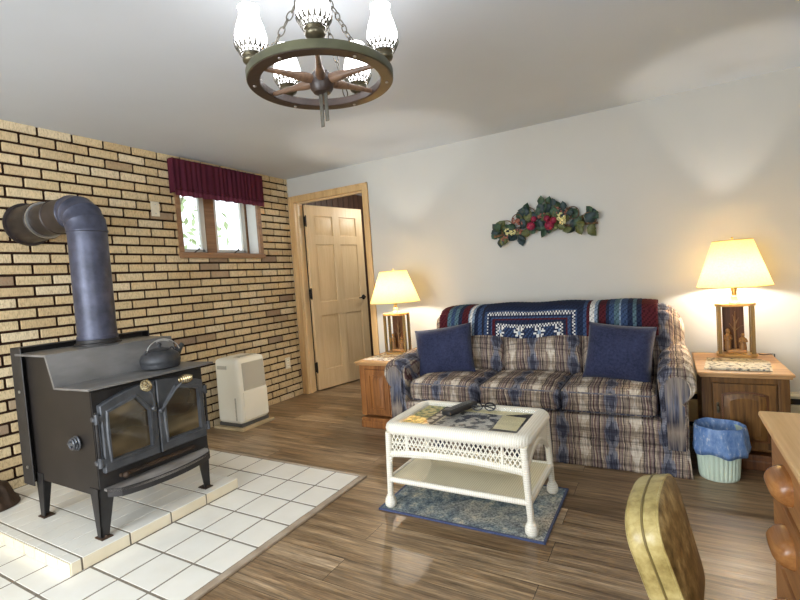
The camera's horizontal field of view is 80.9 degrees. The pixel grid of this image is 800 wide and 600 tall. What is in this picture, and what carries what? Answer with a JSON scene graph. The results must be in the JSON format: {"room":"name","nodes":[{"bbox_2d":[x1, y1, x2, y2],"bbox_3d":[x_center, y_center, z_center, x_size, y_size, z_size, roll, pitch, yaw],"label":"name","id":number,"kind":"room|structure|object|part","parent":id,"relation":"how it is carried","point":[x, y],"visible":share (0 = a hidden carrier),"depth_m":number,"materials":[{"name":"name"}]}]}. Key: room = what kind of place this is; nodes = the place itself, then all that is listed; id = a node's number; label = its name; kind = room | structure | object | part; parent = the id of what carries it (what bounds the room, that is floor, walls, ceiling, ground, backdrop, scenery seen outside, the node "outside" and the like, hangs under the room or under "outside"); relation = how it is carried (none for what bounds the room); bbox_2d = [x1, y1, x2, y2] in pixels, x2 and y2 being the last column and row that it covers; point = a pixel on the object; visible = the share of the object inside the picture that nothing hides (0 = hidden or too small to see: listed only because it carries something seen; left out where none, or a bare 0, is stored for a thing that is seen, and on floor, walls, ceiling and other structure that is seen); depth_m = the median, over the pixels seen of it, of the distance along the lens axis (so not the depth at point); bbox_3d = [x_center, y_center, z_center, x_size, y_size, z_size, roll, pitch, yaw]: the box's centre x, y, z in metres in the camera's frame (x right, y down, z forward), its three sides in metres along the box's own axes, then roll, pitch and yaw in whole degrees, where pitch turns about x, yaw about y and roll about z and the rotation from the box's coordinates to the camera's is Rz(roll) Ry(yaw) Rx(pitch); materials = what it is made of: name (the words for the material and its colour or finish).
{"room":"living room","nodes":[
{"label":"living room","id":0,"kind":"room"},
{"bbox_2d":[0,119,373,489],"bbox_3d":[-2.145,0.014,3.403,0.216,2.285,7.400,-3,3,30],"label":"wall","id":1,"kind":"structure","parent":0,"point":[217,308],"depth_m":3.56,"materials":[{"name":"beige brick"}]},
{"bbox_2d":[150,201,159,216],"bbox_3d":[-1.907,-0.709,3.657,0.012,0.114,0.068,-3,3,30],"label":"wall plate","id":2,"kind":"object","parent":1,"relation":"attached to","point":[155,211],"visible":1,"depth_m":3.65,"materials":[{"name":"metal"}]},
{"bbox_2d":[167,157,263,206],"bbox_3d":[-1.590,-1.020,4.164,0.076,0.301,0.968,-3,3,30],"label":"window valance","id":3,"kind":"object","parent":1,"relation":"attached to","point":[191,179],"visible":1,"depth_m":4.06,"materials":[{"name":"red fabric"}]},
{"bbox_2d":[173,175,265,258],"bbox_3d":[-1.665,-0.740,4.253,0.220,0.738,0.924,-3,3,30],"label":"window","id":4,"kind":"structure","parent":1,"relation":"in","point":[206,210],"depth_m":4.30,"materials":[{"name":"brown wood"}]},
{"bbox_3d":[-1.847,-0.724,4.104,0.030,0.610,0.300,-3,3,30],"label":"sash","id":5,"kind":"part","parent":4,"relation":"part of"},
{"bbox_3d":[-1.619,-0.396,4.257,0.170,0.046,0.924,-3,3,30],"label":"sill","id":6,"kind":"part","parent":4,"relation":"part of","materials":[{"name":"brown wood"}]},
{"bbox_3d":[-1.632,-0.757,4.484,0.030,0.610,0.365,-3,3,30],"label":"sash","id":7,"kind":"part","parent":4,"relation":"part of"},
{"bbox_2d":[285,357,290,368],"bbox_3d":[-1.161,0.653,4.860,0.012,0.114,0.070,-3,3,30],"label":"wall outlet","id":8,"kind":"object","parent":1,"relation":"attached to","point":[287,360],"visible":1,"depth_m":4.85,"materials":[{"name":"beige plastic"}]},
{"bbox_2d":[0,0,799,195],"bbox_3d":[-0.137,-1.283,2.490,4.520,0.100,8.020,-3,3,30],"label":"ceiling","id":9,"kind":"structure","parent":0,"point":[168,77],"depth_m":2.51,"materials":[{"name":"paint"}]},
{"bbox_2d":[233,0,398,126],"bbox_3d":[-0.294,-0.903,1.662,0.558,0.560,0.550,-5,3,-11],"label":"chandelier","id":10,"kind":"object","parent":9,"relation":"hanging from","point":[313,17],"visible":1,"depth_m":1.59,"materials":[{"name":"brown wood"}]},
{"bbox_3d":[-0.408,-0.960,1.653,0.205,0.341,0.022,-5,3,-12],"label":"chain","id":11,"kind":"part","parent":10,"relation":"part of","materials":[{"name":"grey metal"}]},
{"bbox_3d":[-0.259,-0.976,1.786,0.022,0.341,0.205,-3,3,18],"label":"chain","id":12,"kind":"part","parent":10,"relation":"part of","materials":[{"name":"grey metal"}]},
{"bbox_3d":[-0.218,-0.970,1.589,0.022,0.341,0.205,-6,3,-41],"label":"chain","id":13,"kind":"part","parent":10,"relation":"part of","materials":[{"name":"grey metal"}]},
{"bbox_2d":[199,379,776,599],"bbox_3d":[-0.094,1.098,2.682,4.780,0.100,8.000,-3,3,30],"label":"floor","id":14,"kind":"structure","parent":0,"point":[351,549],"depth_m":2.02,"materials":[{"name":"wood"}]},
{"bbox_2d":[0,448,366,599],"bbox_3d":[-1.405,1.115,2.527,1.854,0.066,1.642,-3,3,30],"label":"tile hearth","id":15,"kind":"object","parent":14,"relation":"on","point":[174,538],"visible":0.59,"depth_m":2.26,"materials":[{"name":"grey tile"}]},
{"bbox_2d":[0,480,20,511],"bbox_3d":[-2.248,1.057,2.566,0.264,0.166,0.264,-3,3,30],"label":"pot","id":16,"kind":"object","parent":15,"relation":"on","point":[9,498],"visible":1,"depth_m":2.56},
{"bbox_2d":[10,330,212,540],"bbox_3d":[-1.458,0.644,2.531,0.805,0.879,0.712,-3,3,30],"label":"wood stove","id":17,"kind":"object","parent":15,"relation":"on","point":[96,423],"visible":0.99,"depth_m":2.32,"materials":[{"name":"metal"}]},
{"bbox_3d":[-1.820,0.995,2.438,0.075,0.228,0.075,-3,3,30],"label":"leg","id":18,"kind":"part","parent":17,"relation":"part of","materials":[{"name":"metal"}]},
{"bbox_3d":[-1.830,1.109,2.431,0.064,0.015,0.052,-3,3,30],"label":"foot plate","id":19,"kind":"part","parent":17,"relation":"part of","materials":[{"name":"metal"}]},
{"bbox_2d":[2,195,118,340],"bbox_3d":[-1.963,-0.195,2.745,0.763,0.843,0.264,-3,3,30],"label":"pipe","id":20,"kind":"object","parent":17,"relation":"attached to","point":[83,222],"visible":1,"depth_m":2.56,"materials":[{"name":"metal"}]},
{"bbox_3d":[-1.504,0.665,2.171,0.071,0.070,0.037,-3,3,30],"label":"damper handle","id":21,"kind":"part","parent":17,"relation":"part of","materials":[{"name":"metal"}]},
{"bbox_3d":[-1.359,0.634,2.113,0.013,0.255,0.013,-4,3,7],"label":"hinge rod","id":22,"kind":"part","parent":17,"relation":"part of","materials":[{"name":"metal"}]},
{"bbox_3d":[-1.374,0.975,2.184,0.075,0.228,0.075,-3,3,30],"label":"leg","id":23,"kind":"part","parent":17,"relation":"part of","materials":[{"name":"metal"}]},
{"bbox_3d":[-1.367,1.088,2.167,0.064,0.015,0.052,-3,3,30],"label":"foot plate","id":24,"kind":"part","parent":17,"relation":"part of","materials":[{"name":"metal"}]},
{"bbox_3d":[-1.498,0.318,2.497,0.665,0.162,0.652,-3,3,30],"label":"plate","id":25,"kind":"part","parent":17,"relation":"part of","materials":[{"name":"metal"}]},
{"bbox_3d":[-1.288,0.594,2.241,0.035,0.370,0.267,-3,3,30],"label":"door","id":26,"kind":"part","parent":17,"relation":"part of","materials":[{"name":"metal"}]},
{"bbox_3d":[-1.297,0.599,2.242,0.009,0.251,0.190,-3,3,30],"label":"glass","id":27,"kind":"part","parent":17,"relation":"part of","materials":[{"name":"glass"}]},
{"bbox_3d":[-1.213,0.410,2.242,0.063,0.062,0.063,-3,3,30],"label":"coil knob","id":28,"kind":"part","parent":17,"relation":"part of","materials":[{"name":"gold metal"}]},
{"bbox_3d":[-1.237,0.619,2.371,0.008,0.445,0.576,-3,3,30],"label":"plate","id":29,"kind":"part","parent":17,"relation":"part of","materials":[{"name":"metal"}]},
{"bbox_3d":[-1.215,0.478,2.292,0.028,0.148,0.102,-5,3,-17],"label":"handle","id":30,"kind":"part","parent":17,"relation":"part of","materials":[{"name":"metal"}]},
{"bbox_2d":[139,338,183,369],"bbox_3d":[-1.302,0.286,2.546,0.202,0.157,0.204,-4,3,-8],"label":"kettle","id":31,"kind":"object","parent":17,"relation":"on","point":[158,358],"visible":1,"depth_m":2.48,"materials":[{"name":"metal"}]},
{"bbox_3d":[-1.305,0.252,2.543,0.104,0.039,0.104,-3,3,30],"label":"lid","id":32,"kind":"part","parent":31,"relation":"part of","materials":[{"name":"metal"}]},
{"bbox_3d":[-1.278,0.240,2.526,0.166,0.066,0.005,-6,3,-37],"label":"handle","id":33,"kind":"part","parent":31,"relation":"part of","materials":[{"name":"metal"}]},
{"bbox_3d":[-1.246,0.282,2.624,0.056,0.084,0.080,-3,3,30],"label":"spout","id":34,"kind":"part","parent":31,"relation":"part of","materials":[{"name":"metal"}]},
{"bbox_3d":[-1.158,0.486,2.386,0.144,0.156,0.030,-6,3,-31],"label":"handle","id":35,"kind":"part","parent":17,"relation":"part of","materials":[{"name":"metal"}]},
{"bbox_3d":[-1.154,0.574,2.478,0.035,0.370,0.267,-3,3,30],"label":"door","id":36,"kind":"part","parent":17,"relation":"part of","materials":[{"name":"metal"}]},
{"bbox_3d":[-1.160,0.578,2.485,0.009,0.251,0.190,-3,3,30],"label":"glass","id":37,"kind":"part","parent":17,"relation":"part of","materials":[{"name":"black glass"}]},
{"bbox_3d":[-1.110,0.407,2.424,0.053,0.052,0.076,-3,3,30],"label":"coil knob","id":38,"kind":"part","parent":17,"relation":"part of","materials":[{"name":"gold metal"}]},
{"bbox_3d":[-1.122,0.937,2.629,0.075,0.228,0.075,-3,3,30],"label":"leg","id":39,"kind":"part","parent":17,"relation":"part of","materials":[{"name":"metal"}]},
{"bbox_3d":[-1.080,0.592,2.608,0.013,0.255,0.013,-4,3,7],"label":"hinge rod","id":40,"kind":"part","parent":17,"relation":"part of","materials":[{"name":"metal"}]},
{"bbox_3d":[-1.096,1.047,2.646,0.064,0.015,0.052,-3,3,30],"label":"foot plate","id":41,"kind":"part","parent":17,"relation":"part of","materials":[{"name":"metal"}]},
{"bbox_2d":[214,417,274,431],"bbox_3d":[-1.345,1.062,4.068,0.350,0.022,0.360,-3,3,30],"label":"slab","id":42,"kind":"object","parent":14,"relation":"on","point":[239,429],"depth_m":3.94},
{"bbox_2d":[215,353,268,427],"bbox_3d":[-1.363,0.764,4.055,0.294,0.576,0.319,-3,3,30],"label":"dehumidifier","id":43,"kind":"object","parent":42,"relation":"on","point":[241,383],"visible":1,"depth_m":3.94,"materials":[{"name":"grey plastic"}]},
{"bbox_2d":[241,359,265,390],"bbox_3d":[-1.250,0.632,3.997,0.026,0.228,0.241,-3,3,30],"label":"grille","id":44,"kind":"object","parent":43,"relation":"attached to","point":[252,370],"depth_m":3.98,"materials":[{"name":"white plastic"}]},
{"bbox_2d":[354,349,408,429],"bbox_3d":[-0.040,0.722,3.898,0.350,0.531,0.620,-3,3,30],"label":"end table","id":45,"kind":"object","parent":14,"relation":"on","point":[375,389],"visible":0.49,"depth_m":3.67,"materials":[{"name":"brown wood"}]},
{"bbox_3d":[-0.179,0.719,3.654,0.112,0.252,0.008,-3,3,30],"label":"raised panel","id":46,"kind":"part","parent":45,"relation":"part of","materials":[{"name":"brown wood"}]},
{"bbox_3d":[-0.179,0.719,3.654,0.132,0.272,0.007,-3,3,30],"label":"panel moulding","id":47,"kind":"part","parent":45,"relation":"part of","materials":[{"name":"brown wood"}]},
{"bbox_3d":[-0.174,0.718,3.663,0.210,0.350,0.016,-3,3,30],"label":"door","id":48,"kind":"part","parent":45,"relation":"part of","materials":[{"name":"brown wood"}]},
{"bbox_2d":[363,353,399,360],"bbox_3d":[-0.074,0.459,3.848,0.271,0.004,0.390,-2,3,36],"label":"magazine","id":49,"kind":"object","parent":45,"relation":"on","point":[382,357],"visible":0.43,"depth_m":3.78,"materials":[{"name":"white paper"}]},
{"bbox_2d":[370,269,419,354],"bbox_3d":[-0.036,0.092,3.945,0.426,0.712,0.426,-3,3,30],"label":"table lamp","id":50,"kind":"object","parent":49,"relation":"on","point":[394,287],"visible":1,"depth_m":3.85,"materials":[{"name":"beige fabric"}]},
{"bbox_3d":[-0.122,0.284,3.966,0.020,0.311,0.020,-3,3,30],"label":"post","id":51,"kind":"part","parent":50,"relation":"part of","materials":[{"name":"brown wood"}]},
{"bbox_3d":[-0.085,0.279,4.032,0.020,0.311,0.020,-3,3,30],"label":"post","id":52,"kind":"part","parent":50,"relation":"part of","materials":[{"name":"brown wood"}]},
{"bbox_3d":[-0.050,-0.112,3.936,0.420,0.260,0.420,-3,3,30],"label":"lamp shade","id":53,"kind":"part","parent":50,"relation":"part of","materials":[{"name":"beige fabric"}]},
{"bbox_3d":[-0.041,0.017,3.942,0.426,0.005,0.426,-3,3,30],"label":"shade trim","id":54,"kind":"part","parent":50,"relation":"part of","materials":[{"name":"beige fabric"}]},
{"bbox_3d":[-0.004,0.275,4.000,0.122,0.311,0.010,-3,3,30],"label":"panel","id":55,"kind":"part","parent":50,"relation":"part of","materials":[{"name":"brown wood"}]},
{"bbox_3d":[0.040,0.277,3.874,0.020,0.311,0.020,-3,3,30],"label":"post","id":56,"kind":"part","parent":50,"relation":"part of","materials":[{"name":"brown wood"}]},
{"bbox_3d":[0.077,0.272,3.941,0.020,0.311,0.020,-3,3,30],"label":"post","id":57,"kind":"part","parent":50,"relation":"part of","materials":[{"name":"brown wood"}]},
{"bbox_2d":[379,485,568,544],"bbox_3d":[0.385,1.022,2.411,0.829,0.010,0.548,-3,3,30],"label":"area rug","id":58,"kind":"object","parent":14,"relation":"on","point":[505,519],"visible":0.76,"depth_m":2.28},
{"bbox_2d":[385,400,557,537],"bbox_3d":[0.348,0.797,2.375,0.768,0.446,0.511,-3,3,30],"label":"coffee table","id":59,"kind":"object","parent":58,"relation":"on","point":[509,479],"depth_m":2.23,"materials":[{"name":"white wicker"}]},
{"bbox_3d":[-0.052,0.834,2.356,0.033,0.364,0.069,-5,3,-27],"label":"leg","id":60,"kind":"part","parent":59,"relation":"part of","materials":[{"name":"white wicker"}]},
{"bbox_3d":[0.053,0.735,2.520,0.021,0.124,0.437,-3,3,30],"label":"apron rail","id":61,"kind":"part","parent":59,"relation":"part of","materials":[{"name":"white wicker"}]},
{"bbox_2d":[403,405,444,422],"bbox_3d":[0.129,0.602,2.465,0.109,0.001,0.328,-3,3,30],"label":"sheet","id":62,"kind":"object","parent":59,"relation":"in","point":[427,412],"visible":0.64,"depth_m":2.47,"materials":[{"name":"yellow paper"}]},
{"bbox_3d":[0.198,0.597,2.424,0.063,0.002,0.332,-2,3,31],"label":"picture strip","id":63,"kind":"part","parent":59,"relation":"part of","materials":[{"name":"multicoloured paper"}]},
{"bbox_3d":[0.245,0.744,2.176,0.669,0.054,0.021,-3,3,30],"label":"apron rail","id":64,"kind":"part","parent":59,"relation":"part of","materials":[{"name":"white wicker"}]},
{"bbox_2d":[442,400,476,416],"bbox_3d":[0.312,0.561,2.435,0.235,0.034,0.058,-7,4,-44],"label":"remote control","id":65,"kind":"object","parent":59,"relation":"on","point":[466,405],"visible":0.98,"depth_m":2.40,"materials":[{"name":"black plastic"}]},
{"bbox_2d":[432,411,502,429],"bbox_3d":[0.382,0.592,2.292,0.390,0.001,0.278,-3,3,30],"label":"sheet","id":66,"kind":"object","parent":59,"relation":"in","point":[472,420],"visible":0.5,"depth_m":2.31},
{"bbox_2d":[402,405,532,423],"bbox_3d":[0.337,0.599,2.348,0.596,0.012,0.346,-3,3,30],"label":"tabletop","id":67,"kind":"object","parent":59,"relation":"on","point":[498,408],"depth_m":2.43,"materials":[{"name":"wicker"}]},
{"bbox_2d":[393,449,547,498],"bbox_3d":[0.359,0.873,2.383,0.696,0.017,0.430,-3,3,30],"label":"shelf","id":68,"kind":"object","parent":59,"relation":"attached to","point":[447,476],"depth_m":2.30,"materials":[{"name":"beige wicker"}]},
{"bbox_2d":[471,402,495,410],"bbox_3d":[0.435,0.550,2.434,0.126,0.046,0.034,-3,3,18],"label":"spectacles","id":69,"kind":"object","parent":59,"relation":"on","point":[472,405],"visible":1,"depth_m":2.42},
{"bbox_2d":[466,409,531,414],"bbox_3d":[0.473,0.580,2.424,0.440,0.001,0.062,-3,3,30],"label":"paper sheet","id":70,"kind":"object","parent":59,"relation":"in","point":[468,410],"visible":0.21,"depth_m":2.40,"materials":[{"name":"white paper"}]},
{"bbox_2d":[489,414,532,432],"bbox_3d":[0.528,0.583,2.230,0.137,0.001,0.320,-3,3,30],"label":"sheet","id":71,"kind":"object","parent":59,"relation":"in","point":[527,416],"visible":0.43,"depth_m":2.20,"materials":[{"name":"paper"}]},
{"bbox_2d":[493,415,525,430],"bbox_3d":[0.518,0.583,2.226,0.127,0.001,0.210,-3,3,30],"label":"card","id":72,"kind":"object","parent":71,"relation":"on","point":[510,423],"visible":1,"depth_m":2.22,"materials":[{"name":"paper"}]},
{"bbox_3d":[0.547,0.807,2.015,0.055,0.363,0.033,-6,3,-41],"label":"leg","id":73,"kind":"part","parent":59,"relation":"part of","materials":[{"name":"white wicker"}]},
{"bbox_3d":[0.637,0.709,2.188,0.021,0.124,0.437,-3,3,30],"label":"apron rail","id":74,"kind":"part","parent":59,"relation":"part of","materials":[{"name":"white wicker"}]},
{"bbox_3d":[0.757,0.775,2.384,0.062,0.364,0.033,-6,3,-42],"label":"leg","id":75,"kind":"part","parent":59,"relation":"part of","materials":[{"name":"white wicker"}]},
{"bbox_2d":[384,303,696,479],"bbox_3d":[0.931,0.503,3.289,1.909,0.882,0.930,-3,3,30],"label":"sofa","id":76,"kind":"object","parent":14,"relation":"on","point":[599,422],"visible":0.6,"depth_m":2.80,"materials":[{"name":"multicoloured fabric"}]},
{"bbox_3d":[-0.032,0.668,3.331,0.126,0.402,0.022,-3,3,30],"label":"arm panel","id":77,"kind":"part","parent":76,"relation":"part of","materials":[{"name":"multicoloured fabric"}]},
{"bbox_3d":[0.186,0.598,3.721,0.181,0.483,0.887,-3,3,30],"label":"arm","id":78,"kind":"part","parent":76,"relation":"part of"},
{"bbox_2d":[415,322,475,375],"bbox_3d":[0.327,0.377,3.488,0.488,0.400,0.209,-3,3,21],"label":"throw pillow","id":79,"kind":"object","parent":76,"relation":"on","point":[446,349],"visible":0.96,"depth_m":3.42,"materials":[{"name":"blue fabric"}]},
{"bbox_2d":[410,368,496,401],"bbox_3d":[0.402,0.608,3.379,0.512,0.189,0.524,-3,3,30],"label":"seat cushion","id":80,"kind":"object","parent":76,"relation":"on","point":[451,386],"depth_m":3.20,"materials":[{"name":"multicoloured fabric"}]},
{"bbox_2d":[437,317,504,371],"bbox_3d":[0.545,0.332,3.631,0.548,0.430,0.197,-3,3,30],"label":"cushion","id":81,"kind":"object","parent":76,"relation":"on","point":[488,351],"depth_m":3.47,"materials":[{"name":"blue fabric"}]},
{"bbox_2d":[479,370,571,409],"bbox_3d":[0.847,0.588,3.126,0.512,0.189,0.524,-3,3,30],"label":"seat cushion","id":82,"kind":"object","parent":76,"relation":"on","point":[542,389],"depth_m":2.95,"materials":[{"name":"multicoloured fabric"}]},
{"bbox_3d":[0.951,0.765,3.310,1.720,0.240,0.914,-3,3,30],"label":"seat","id":83,"kind":"part","parent":76,"relation":"part of","materials":[{"name":"multicoloured fabric"}]},
{"bbox_2d":[504,335,582,375],"bbox_3d":[1.018,0.311,3.362,0.548,0.430,0.197,-3,3,30],"label":"cushion","id":84,"kind":"object","parent":76,"relation":"on","point":[557,353],"depth_m":3.26,"materials":[{"name":"multicoloured fabric"}]},
{"bbox_2d":[439,298,658,337],"bbox_3d":[1.054,0.132,3.469,1.504,0.245,0.441,-3,3,30],"label":"blanket","id":85,"kind":"object","parent":76,"relation":"on","point":[560,317],"visible":0.96,"depth_m":3.28,"materials":[{"name":"blue fabric"}]},
{"bbox_2d":[561,372,658,416],"bbox_3d":[1.291,0.568,2.873,0.512,0.189,0.524,-3,3,30],"label":"seat cushion","id":86,"kind":"object","parent":76,"relation":"on","point":[581,396],"depth_m":2.69,"materials":[{"name":"multicoloured fabric"}]},
{"bbox_2d":[582,322,656,381],"bbox_3d":[1.349,0.326,2.894,0.417,0.376,0.217,-2,3,36],"label":"throw pillow","id":87,"kind":"object","parent":76,"relation":"on","point":[613,351],"visible":0.93,"depth_m":2.83,"materials":[{"name":"blue fabric"}]},
{"bbox_2d":[582,310,673,376],"bbox_3d":[1.492,0.290,3.092,0.548,0.430,0.197,-3,3,30],"label":"cushion","id":88,"kind":"object","parent":76,"relation":"on","point":[663,341],"depth_m":2.93,"materials":[{"name":"blue fabric"}]},
{"bbox_3d":[1.110,0.339,3.491,1.730,0.599,0.315,-3,3,30],"label":"frame","id":89,"kind":"part","parent":76,"relation":"part of","materials":[{"name":"multicoloured fabric"}]},
{"bbox_3d":[1.686,0.531,2.866,0.181,0.483,0.887,-3,3,30],"label":"arm","id":90,"kind":"part","parent":76,"relation":"part of"},
{"bbox_3d":[1.467,0.600,2.477,0.126,0.402,0.022,-3,3,30],"label":"arm panel","id":91,"kind":"part","parent":76,"relation":"part of","materials":[{"name":"multicoloured fabric"}]},
{"bbox_2d":[625,473,704,599],"bbox_3d":[0.665,0.712,0.809,0.455,0.733,0.271,-2,3,36],"label":"chair","id":92,"kind":"object","parent":14,"relation":"on","point":[659,534],"visible":1,"depth_m":0.83,"materials":[{"name":"gold fabric"}]},
{"bbox_3d":[0.488,0.477,0.912,0.063,0.210,0.236,-2,3,36],"label":"backrest","id":93,"kind":"part","parent":92,"relation":"part of","materials":[{"name":"gold metal"}]},
{"bbox_3d":[0.529,0.462,0.882,0.064,0.214,0.240,-2,3,36],"label":"backrest","id":94,"kind":"part","parent":92,"relation":"part of","materials":[{"name":"brown plastic"}]},
{"bbox_2d":[692,417,750,482],"bbox_3d":[1.686,0.789,2.462,0.257,0.286,0.247,-3,3,30],"label":"waste bin","id":95,"kind":"object","parent":14,"relation":"on","point":[720,446],"visible":1,"depth_m":2.39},
{"bbox_2d":[692,352,795,470],"bbox_3d":[1.998,0.629,2.772,0.424,0.531,0.640,-3,3,30],"label":"end table","id":96,"kind":"object","parent":14,"relation":"on","point":[739,396],"visible":0.7,"depth_m":2.52,"materials":[{"name":"brown wood"}]},
{"bbox_2d":[696,237,774,357],"bbox_3d":[2.073,-0.022,2.910,0.398,0.736,0.398,-3,3,30],"label":"table lamp","id":97,"kind":"object","parent":96,"relation":"on","point":[733,264],"visible":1,"depth_m":2.84,"materials":[{"name":"beige fabric"}]},
{"bbox_3d":[2.033,0.182,2.994,0.020,0.299,0.020,-3,3,30],"label":"post","id":98,"kind":"part","parent":97,"relation":"part of","materials":[{"name":"brown wood"}]},
{"bbox_3d":[1.996,0.188,2.928,0.020,0.299,0.020,-3,3,30],"label":"post","id":99,"kind":"part","parent":97,"relation":"part of","materials":[{"name":"brown wood"}]},
{"bbox_3d":[2.048,-0.368,2.894,0.214,0.005,0.214,-3,3,30],"label":"shade trim","id":100,"kind":"part","parent":97,"relation":"part of","materials":[{"name":"beige fabric"}]},
{"bbox_3d":[2.106,0.178,2.966,0.112,0.299,0.010,-3,3,30],"label":"panel","id":101,"kind":"part","parent":97,"relation":"part of","materials":[{"name":"brown wood"}]},
{"bbox_2d":[731,288,736,294],"bbox_3d":[2.070,-0.066,2.908,0.034,0.070,0.034,-3,3,30],"label":"socket","id":102,"kind":"object","parent":97,"relation":"attached to","point":[733,290],"depth_m":2.90,"materials":[{"name":"gold metal"}]},
{"bbox_3d":[2.058,-0.227,2.901,0.392,0.282,0.392,-3,3,30],"label":"lamp shade","id":103,"kind":"part","parent":97,"relation":"part of","materials":[{"name":"beige fabric"}]},
{"bbox_3d":[2.068,-0.087,2.907,0.398,0.005,0.398,-3,3,30],"label":"shade trim","id":104,"kind":"part","parent":97,"relation":"part of","materials":[{"name":"beige fabric"}]},
{"bbox_3d":[2.179,0.176,2.911,0.020,0.299,0.020,-3,3,30],"label":"post","id":105,"kind":"part","parent":97,"relation":"part of","materials":[{"name":"brown wood"}]},
{"bbox_3d":[2.141,0.181,2.845,0.020,0.299,0.020,-3,3,30],"label":"post","id":106,"kind":"part","parent":97,"relation":"part of","materials":[{"name":"brown wood"}]},
{"bbox_2d":[704,357,772,371],"bbox_3d":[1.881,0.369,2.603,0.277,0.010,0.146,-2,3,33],"label":"folded newspaper","id":107,"kind":"object","parent":96,"relation":"on","point":[725,366],"visible":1,"depth_m":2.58,"materials":[{"name":"white paper"}]},
{"bbox_3d":[1.859,0.626,2.529,0.284,0.350,0.016,-3,3,30],"label":"door","id":108,"kind":"part","parent":96,"relation":"part of","materials":[{"name":"brown wood"}]},
{"bbox_3d":[1.854,0.627,2.519,0.186,0.252,0.008,-3,3,30],"label":"raised panel","id":109,"kind":"part","parent":96,"relation":"part of","materials":[{"name":"brown wood"}]},
{"bbox_3d":[1.854,0.626,2.519,0.206,0.272,0.007,-3,3,30],"label":"panel moulding","id":110,"kind":"part","parent":96,"relation":"part of","materials":[{"name":"brown wood"}]},
{"bbox_2d":[758,411,799,599],"bbox_3d":[0.849,0.713,0.408,0.656,0.742,1.635,-3,3,30],"label":"desk","id":111,"kind":"object","parent":14,"relation":"on","point":[782,479],"visible":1,"depth_m":1.05,"materials":[{"name":"brown wood"}]},
{"bbox_3d":[0.854,0.418,1.064,0.040,0.067,0.116,-3,3,30],"label":"drawer pull","id":112,"kind":"part","parent":111,"relation":"part of","materials":[{"name":"brown wood"}]},
{"bbox_3d":[0.864,0.559,1.071,0.040,0.067,0.116,-3,3,30],"label":"drawer pull","id":113,"kind":"part","parent":111,"relation":"part of","materials":[{"name":"brown wood"}]},
{"bbox_3d":[0.887,0.415,1.059,0.024,0.122,0.346,-3,3,30],"label":"drawer","id":114,"kind":"part","parent":111,"relation":"part of","materials":[{"name":"brown wood"}]},
{"bbox_3d":[0.916,0.824,1.078,0.024,0.300,0.346,-3,3,30],"label":"drawer","id":115,"kind":"part","parent":111,"relation":"part of","materials":[{"name":"brown wood"}]},
{"bbox_3d":[0.899,0.575,1.066,0.024,0.160,0.346,-3,3,30],"label":"drawer","id":116,"kind":"part","parent":111,"relation":"part of","materials":[{"name":"brown wood"}]},
{"bbox_2d":[286,66,799,392],"bbox_3d":[0.763,-0.220,4.008,4.500,2.285,0.120,-3,3,30],"label":"wall","id":117,"kind":"structure","parent":0,"point":[669,177],"depth_m":3.43,"materials":[{"name":"paint"}]},
{"bbox_2d":[288,182,379,393],"bbox_3d":[-0.449,-0.091,5.151,0.997,2.096,0.939,-3,3,30],"label":"door","id":118,"kind":"structure","parent":117,"relation":"in","point":[337,292],"depth_m":5.19,"materials":[{"name":"brown wood"}]},
{"bbox_3d":[-0.858,-0.816,5.201,0.029,0.182,0.225,-2,4,42],"label":"panel","id":119,"kind":"part","parent":118,"relation":"part of","materials":[{"name":"brown wood"}]},
{"bbox_3d":[-0.821,-0.301,5.225,0.029,0.597,0.225,-2,4,42],"label":"panel","id":120,"kind":"part","parent":118,"relation":"part of","materials":[{"name":"brown wood"}]},
{"bbox_3d":[-0.767,0.459,5.259,0.029,0.562,0.225,-2,4,42],"label":"panel","id":121,"kind":"part","parent":118,"relation":"part of","materials":[{"name":"brown wood"}]},
{"bbox_3d":[-0.621,-0.845,5.461,0.029,0.182,0.225,-2,4,42],"label":"panel","id":122,"kind":"part","parent":118,"relation":"part of","materials":[{"name":"brown wood"}]},
{"bbox_3d":[-0.585,-0.329,5.484,0.029,0.597,0.225,-2,4,42],"label":"panel","id":123,"kind":"part","parent":118,"relation":"part of","materials":[{"name":"brown wood"}]},
{"bbox_3d":[-0.531,0.431,5.519,0.029,0.562,0.225,-2,4,42],"label":"panel","id":124,"kind":"part","parent":118,"relation":"part of","materials":[{"name":"brown wood"}]},
{"bbox_2d":[491,196,598,247],"bbox_3d":[1.095,-0.622,3.643,0.834,0.378,0.127,-3,3,30],"label":"swag","id":125,"kind":"object","parent":117,"relation":"attached to","point":[545,223],"visible":1,"depth_m":3.62,"materials":[{"name":"plant"}]},
{"bbox_2d":[688,388,799,424],"bbox_3d":[2.321,0.730,3.099,0.761,0.255,0.066,-3,3,30],"label":"baseboard heater","id":126,"kind":"object","parent":117,"relation":"attached to","point":[794,396],"visible":0.02,"depth_m":3.22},
{"bbox_3d":[2.323,0.750,3.100,0.761,0.155,0.066,-3,3,30],"label":"panel","id":127,"kind":"part","parent":126,"relation":"part of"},
{"bbox_2d":[695,388,799,398],"bbox_3d":[2.314,0.616,3.094,0.761,0.027,0.064,-3,3,30],"label":"hood","id":128,"kind":"object","parent":126,"relation":"attached to","point":[793,395],"depth_m":2.97,"materials":[{"name":"brown wood"}]},
{"label":"outside","id":129,"kind":"structure","parent":0,"visible":0},
{"bbox_3d":[-6.666,0.174,8.393,12.110,0.150,20.000,-3,3,30],"label":"ground","id":130,"kind":"structure","parent":129,"visible":0},
{"bbox_2d":[180,196,228,249],"bbox_3d":[-3.927,-2.482,7.842,2.080,4.856,2.035,-3,3,30],"label":"tree","id":131,"kind":"object","parent":130,"relation":"on","point":[182,200],"visible":0.06,"depth_m":8.03,"materials":[{"name":"green plant"}]}
]}

